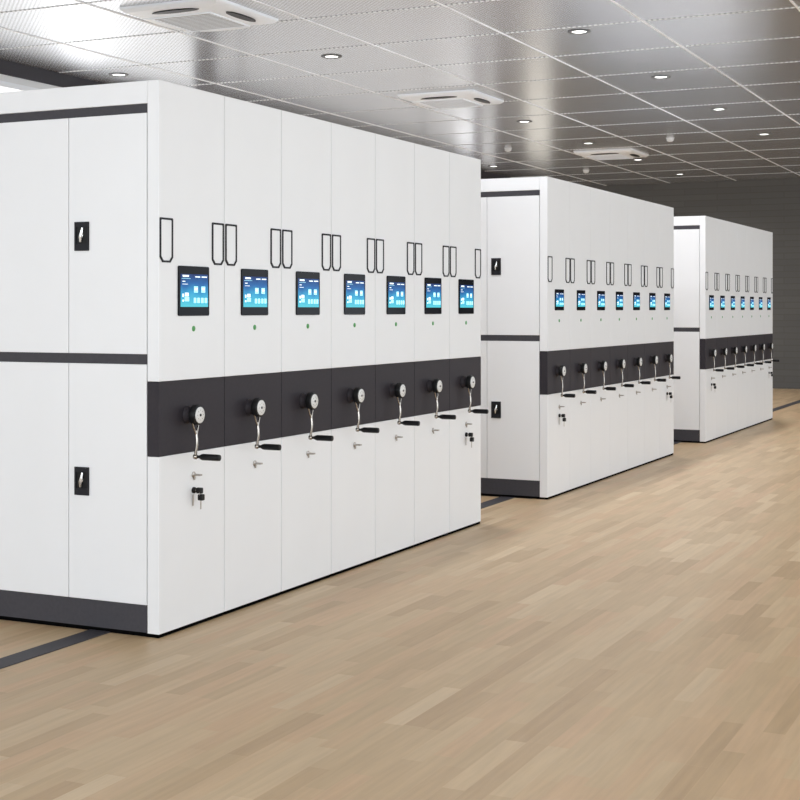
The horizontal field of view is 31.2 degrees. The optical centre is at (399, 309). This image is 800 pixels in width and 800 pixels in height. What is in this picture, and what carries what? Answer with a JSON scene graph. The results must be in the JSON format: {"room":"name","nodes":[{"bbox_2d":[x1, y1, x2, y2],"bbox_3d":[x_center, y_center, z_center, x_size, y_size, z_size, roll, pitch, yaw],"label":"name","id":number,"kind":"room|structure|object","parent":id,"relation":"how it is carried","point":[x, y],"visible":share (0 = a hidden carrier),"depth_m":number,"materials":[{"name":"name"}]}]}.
{"room":"archive storage room","nodes":[
{"label":"archive storage room","id":0,"kind":"room"},
{"bbox_2d":[0,74,62,88],"bbox_3d":[-3.576,-0.459,14.006,0.200,3.761,29.970,0,0,25],"label":"wall","id":1,"kind":"structure","parent":0,"point":[5,78],"depth_m":13.74,"materials":[{"name":"white paint"}]},
{"bbox_2d":[0,81,38,92],"bbox_3d":[-3.529,-0.862,13.835,0.029,2.550,5.500,0,0,25],"label":"window","id":2,"kind":"structure","parent":1,"relation":"in","point":[4,86],"depth_m":13.53,"materials":[{"name":"white glass"}]},
{"bbox_2d":[0,59,510,178],"bbox_3d":[-3.476,-2.271,13.958,0.019,0.133,29.968,0,0,25],"label":"trim","id":3,"kind":"structure","parent":1,"relation":"attached to","point":[8,68],"depth_m":13.99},
{"bbox_2d":[0,388,799,799],"bbox_3d":[3.015,1.467,11.042,14.850,0.092,30.270,0,0,25],"label":"floor","id":4,"kind":"structure","parent":0,"point":[634,634],"depth_m":5.54,"materials":[{"name":"beige wood"}]},
{"bbox_2d":[0,80,223,637],"bbox_3d":[-1.688,0.215,6.764,2.026,2.413,0.541,0,0,25],"label":"shelving unit","id":5,"kind":"object","parent":4,"relation":"on","point":[112,195],"visible":1,"depth_m":6.37,"materials":[{"name":"white metal"}]},
{"bbox_2d":[223,96,280,614],"bbox_3d":[-1.458,0.215,7.247,2.026,2.413,0.522,0,0,25],"label":"shelving unit","id":6,"kind":"object","parent":4,"relation":"on","point":[252,131],"visible":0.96,"depth_m":6.87,"materials":[{"name":"white metal"}]},
{"bbox_2d":[280,110,333,594],"bbox_3d":[-1.233,0.215,7.721,2.026,2.413,0.522,0,0,25],"label":"shelving unit","id":7,"kind":"object","parent":4,"relation":"on","point":[306,438],"visible":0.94,"depth_m":7.34,"materials":[{"name":"white metal"}]},
{"bbox_2d":[330,123,379,576],"bbox_3d":[-1.008,0.215,8.196,2.026,2.413,0.522,0,0,25],"label":"shelving unit","id":8,"kind":"object","parent":4,"relation":"on","point":[353,430],"visible":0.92,"depth_m":7.81,"materials":[{"name":"white metal"}]},
{"bbox_2d":[374,134,419,560],"bbox_3d":[-0.782,0.215,8.670,2.026,2.413,0.522,0,0,25],"label":"shelving unit","id":9,"kind":"object","parent":4,"relation":"on","point":[394,158],"visible":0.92,"depth_m":8.31,"materials":[{"name":"white metal"}]},
{"bbox_2d":[0,400,799,668],"bbox_3d":[2.525,1.419,14.421,0.110,0.004,23.954,0,0,25],"label":"floor track","id":10,"kind":"object","parent":4,"relation":"in","point":[64,642],"depth_m":6.07,"materials":[{"name":"black metal"}]},
{"bbox_2d":[413,143,455,546],"bbox_3d":[-0.557,0.215,9.145,2.026,2.413,0.522,0,0,25],"label":"shelving unit","id":11,"kind":"object","parent":4,"relation":"on","point":[431,165],"visible":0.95,"depth_m":8.76,"materials":[{"name":"white metal"}]},
{"bbox_2d":[449,152,488,534],"bbox_3d":[-0.331,0.215,9.619,2.026,2.413,0.522,0,0,25],"label":"shelving unit","id":12,"kind":"object","parent":4,"relation":"on","point":[464,171],"visible":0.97,"depth_m":9.23,"materials":[{"name":"white metal"}]},
{"bbox_2d":[480,176,574,499],"bbox_3d":[0.437,0.215,11.274,1.994,2.413,0.541,0,0,25],"label":"shelving unit","id":13,"kind":"object","parent":4,"relation":"on","point":[525,356],"visible":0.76,"depth_m":10.81,"materials":[{"name":"white metal"}]},
{"bbox_2d":[569,182,596,491],"bbox_3d":[0.667,0.215,11.757,1.994,2.413,0.522,0,0,25],"label":"shelving unit","id":14,"kind":"object","parent":4,"relation":"on","point":[580,195],"visible":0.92,"depth_m":11.37,"materials":[{"name":"white metal"}]},
{"bbox_2d":[590,187,615,483],"bbox_3d":[0.892,0.215,12.231,1.994,2.413,0.522,0,0,25],"label":"shelving unit","id":15,"kind":"object","parent":4,"relation":"on","point":[600,199],"visible":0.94,"depth_m":11.86,"materials":[{"name":"white metal"}]},
{"bbox_2d":[609,192,633,476],"bbox_3d":[1.117,0.215,12.706,1.994,2.413,0.522,0,0,25],"label":"shelving unit","id":16,"kind":"object","parent":4,"relation":"on","point":[618,203],"visible":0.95,"depth_m":12.35,"materials":[{"name":"white metal"}]},
{"bbox_2d":[627,197,650,470],"bbox_3d":[1.343,0.215,13.180,1.994,2.413,0.522,0,0,25],"label":"shelving unit","id":17,"kind":"object","parent":4,"relation":"on","point":[635,206],"visible":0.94,"depth_m":12.79,"materials":[{"name":"white metal"}]},
{"bbox_2d":[644,201,665,464],"bbox_3d":[1.568,0.215,13.655,1.994,2.413,0.522,0,0,25],"label":"shelving unit","id":18,"kind":"object","parent":4,"relation":"on","point":[651,210],"visible":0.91,"depth_m":13.27,"materials":[{"name":"white metal"}]},
{"bbox_2d":[659,204,680,459],"bbox_3d":[1.794,0.215,14.129,1.994,2.413,0.522,0,0,25],"label":"shelving unit","id":19,"kind":"object","parent":4,"relation":"on","point":[666,214],"visible":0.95,"depth_m":13.75,"materials":[{"name":"white metal"}]},
{"bbox_2d":[673,216,723,442],"bbox_3d":[2.576,0.215,15.777,1.994,2.413,0.541,0,0,25],"label":"shelving unit","id":20,"kind":"object","parent":4,"relation":"on","point":[695,237],"visible":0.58,"depth_m":15.27,"materials":[{"name":"white metal"}]},
{"bbox_2d":[716,219,734,438],"bbox_3d":[2.806,0.215,16.260,1.994,2.413,0.522,0,0,25],"label":"shelving unit","id":21,"kind":"object","parent":4,"relation":"on","point":[722,276],"visible":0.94,"depth_m":15.87,"materials":[{"name":"white metal"}]},
{"bbox_2d":[727,221,744,434],"bbox_3d":[3.031,0.215,16.735,1.994,2.413,0.522,0,0,25],"label":"shelving unit","id":22,"kind":"object","parent":4,"relation":"on","point":[732,338],"visible":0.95,"depth_m":16.32,"materials":[{"name":"white metal"}]},
{"bbox_2d":[737,224,753,431],"bbox_3d":[3.257,0.215,17.209,1.994,2.413,0.522,0,0,25],"label":"shelving unit","id":23,"kind":"object","parent":4,"relation":"on","point":[741,229],"visible":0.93,"depth_m":16.80,"materials":[{"name":"white metal"}]},
{"bbox_2d":[747,226,762,427],"bbox_3d":[3.482,0.215,17.684,1.994,2.413,0.522,0,0,25],"label":"shelving unit","id":24,"kind":"object","parent":4,"relation":"on","point":[751,232],"visible":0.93,"depth_m":17.31,"materials":[{"name":"white metal"}]},
{"bbox_2d":[756,229,771,424],"bbox_3d":[3.708,0.215,18.158,1.994,2.413,0.522,0,0,25],"label":"shelving unit","id":25,"kind":"object","parent":4,"relation":"on","point":[760,234],"visible":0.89,"depth_m":17.80,"materials":[{"name":"white metal"}]},
{"bbox_2d":[764,231,779,421],"bbox_3d":[3.933,0.215,18.633,1.994,2.413,0.522,0,0,25],"label":"shelving unit","id":26,"kind":"object","parent":4,"relation":"on","point":[768,235],"visible":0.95,"depth_m":18.26,"materials":[{"name":"white metal"}]},
{"bbox_2d":[0,0,799,185],"bbox_3d":[3.015,-2.390,11.042,14.850,0.100,30.270,0,0,25],"label":"ceiling","id":27,"kind":"structure","parent":0,"point":[81,22],"depth_m":13.74,"materials":[{"name":"metal"}]},
{"bbox_2d":[109,73,128,76],"bbox_3d":[-2.800,-2.335,14.264,0.196,0.010,0.196,0,0,25],"label":"recessed light","id":28,"kind":"object","parent":27,"relation":"in","point":[110,74],"visible":1,"depth_m":14.23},
{"bbox_2d":[120,0,278,31],"bbox_3d":[-1.576,-2.309,11.318,0.890,0.062,0.920,0,0,25],"label":"air conditioner","id":29,"kind":"object","parent":27,"relation":"attached to","point":[184,15],"visible":1,"depth_m":11.15,"materials":[{"name":"white plastic"}]},
{"bbox_2d":[152,8,198,13],"bbox_3d":[-1.726,-2.296,11.002,0.430,0.020,0.088,0,0,25],"label":"outlet","id":30,"kind":"object","parent":29,"relation":"attached to","point":[161,10],"depth_m":10.99,"materials":[{"name":"black plastic"}]},
{"bbox_2d":[149,12,248,31],"bbox_3d":[-1.591,-2.283,11.392,0.560,0.010,0.580,0,0,25],"label":"grille","id":31,"kind":"object","parent":29,"relation":"attached to","point":[193,21],"depth_m":11.36,"materials":[{"name":"grey plastic"}]},
{"bbox_2d":[226,11,255,21],"bbox_3d":[-1.245,-2.296,11.211,0.088,0.020,0.430,0,0,25],"label":"outlet","id":32,"kind":"object","parent":29,"relation":"attached to","point":[243,16],"depth_m":11.19,"materials":[{"name":"black plastic"}]},
{"bbox_2d":[321,54,341,58],"bbox_3d":[-0.633,-2.335,13.234,0.196,0.010,0.196,0,0,25],"label":"recessed light","id":33,"kind":"object","parent":27,"relation":"in","point":[327,56],"visible":1,"depth_m":13.21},
{"bbox_2d":[0,0,799,185],"bbox_3d":[3.193,-2.337,11.032,14.520,0.004,27.360,0,0,25],"label":"trim","id":34,"kind":"structure","parent":27,"relation":"attached to","point":[106,0],"depth_m":14.44,"materials":[{"name":"white metal"}]},
{"bbox_2d":[397,89,503,108],"bbox_3d":[0.570,-2.309,15.834,0.890,0.062,0.920,0,0,25],"label":"air conditioner","id":35,"kind":"object","parent":27,"relation":"attached to","point":[457,98],"visible":1,"depth_m":15.62,"materials":[{"name":"white plastic"}]},
{"bbox_2d":[421,96,455,99],"bbox_3d":[0.419,-2.296,15.518,0.430,0.020,0.088,0,0,25],"label":"outlet","id":36,"kind":"object","parent":35,"relation":"attached to","point":[422,97],"depth_m":15.52,"materials":[{"name":"black plastic"}]},
{"bbox_2d":[416,98,482,108],"bbox_3d":[0.555,-2.283,15.908,0.560,0.010,0.580,0,0,25],"label":"grille","id":37,"kind":"object","parent":35,"relation":"attached to","point":[450,102],"depth_m":15.87,"materials":[{"name":"grey plastic"}]},
{"bbox_2d":[474,98,489,103],"bbox_3d":[0.901,-2.296,15.727,0.088,0.020,0.430,0,0,25],"label":"outlet","id":38,"kind":"object","parent":35,"relation":"attached to","point":[479,100],"depth_m":15.73,"materials":[{"name":"black plastic"}]},
{"bbox_2d":[516,120,531,122],"bbox_3d":[1.547,-2.335,17.822,0.196,0.010,0.196,0,0,25],"label":"recessed light","id":39,"kind":"object","parent":27,"relation":"in","point":[520,121],"visible":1,"depth_m":17.79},
{"bbox_2d":[567,29,590,33],"bbox_3d":[1.507,-2.335,12.051,0.196,0.010,0.196,0,0,25],"label":"recessed light","id":40,"kind":"object","parent":27,"relation":"in","point":[574,31],"visible":1,"depth_m":12.02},
{"bbox_2d":[573,148,648,159],"bbox_3d":[3.167,-2.309,21.442,0.890,0.062,0.920,0,0,25],"label":"air conditioner","id":41,"kind":"object","parent":27,"relation":"attached to","point":[613,154],"visible":1,"depth_m":21.21,"materials":[{"name":"white plastic"}]},
{"bbox_2d":[591,153,618,154],"bbox_3d":[3.017,-2.296,21.126,0.430,0.020,0.088,0,0,25],"label":"outlet","id":42,"kind":"object","parent":41,"relation":"attached to","point":[591,153],"depth_m":21.13,"materials":[{"name":"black plastic"}]},
{"bbox_2d":[586,154,632,159],"bbox_3d":[3.152,-2.283,21.516,0.560,0.010,0.580,0,0,25],"label":"grille","id":43,"kind":"object","parent":41,"relation":"attached to","point":[609,156],"depth_m":21.47,"materials":[{"name":"grey plastic"}]},
{"bbox_2d":[651,75,670,78],"bbox_3d":[2.623,-2.335,14.400,0.196,0.010,0.196,0,0,25],"label":"recessed light","id":44,"kind":"object","parent":27,"relation":"in","point":[655,76],"visible":1,"depth_m":14.38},
{"bbox_2d":[711,108,727,110],"bbox_3d":[3.725,-2.335,16.721,0.196,0.010,0.196,0,0,25],"label":"recessed light","id":45,"kind":"object","parent":27,"relation":"in","point":[713,109],"visible":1,"depth_m":16.71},
{"bbox_2d":[588,178,799,388],"bbox_3d":[9.469,-0.459,24.510,14.750,3.761,0.200,0,0,25],"label":"wall","id":46,"kind":"structure","parent":0,"point":[770,205],"depth_m":25.70,"materials":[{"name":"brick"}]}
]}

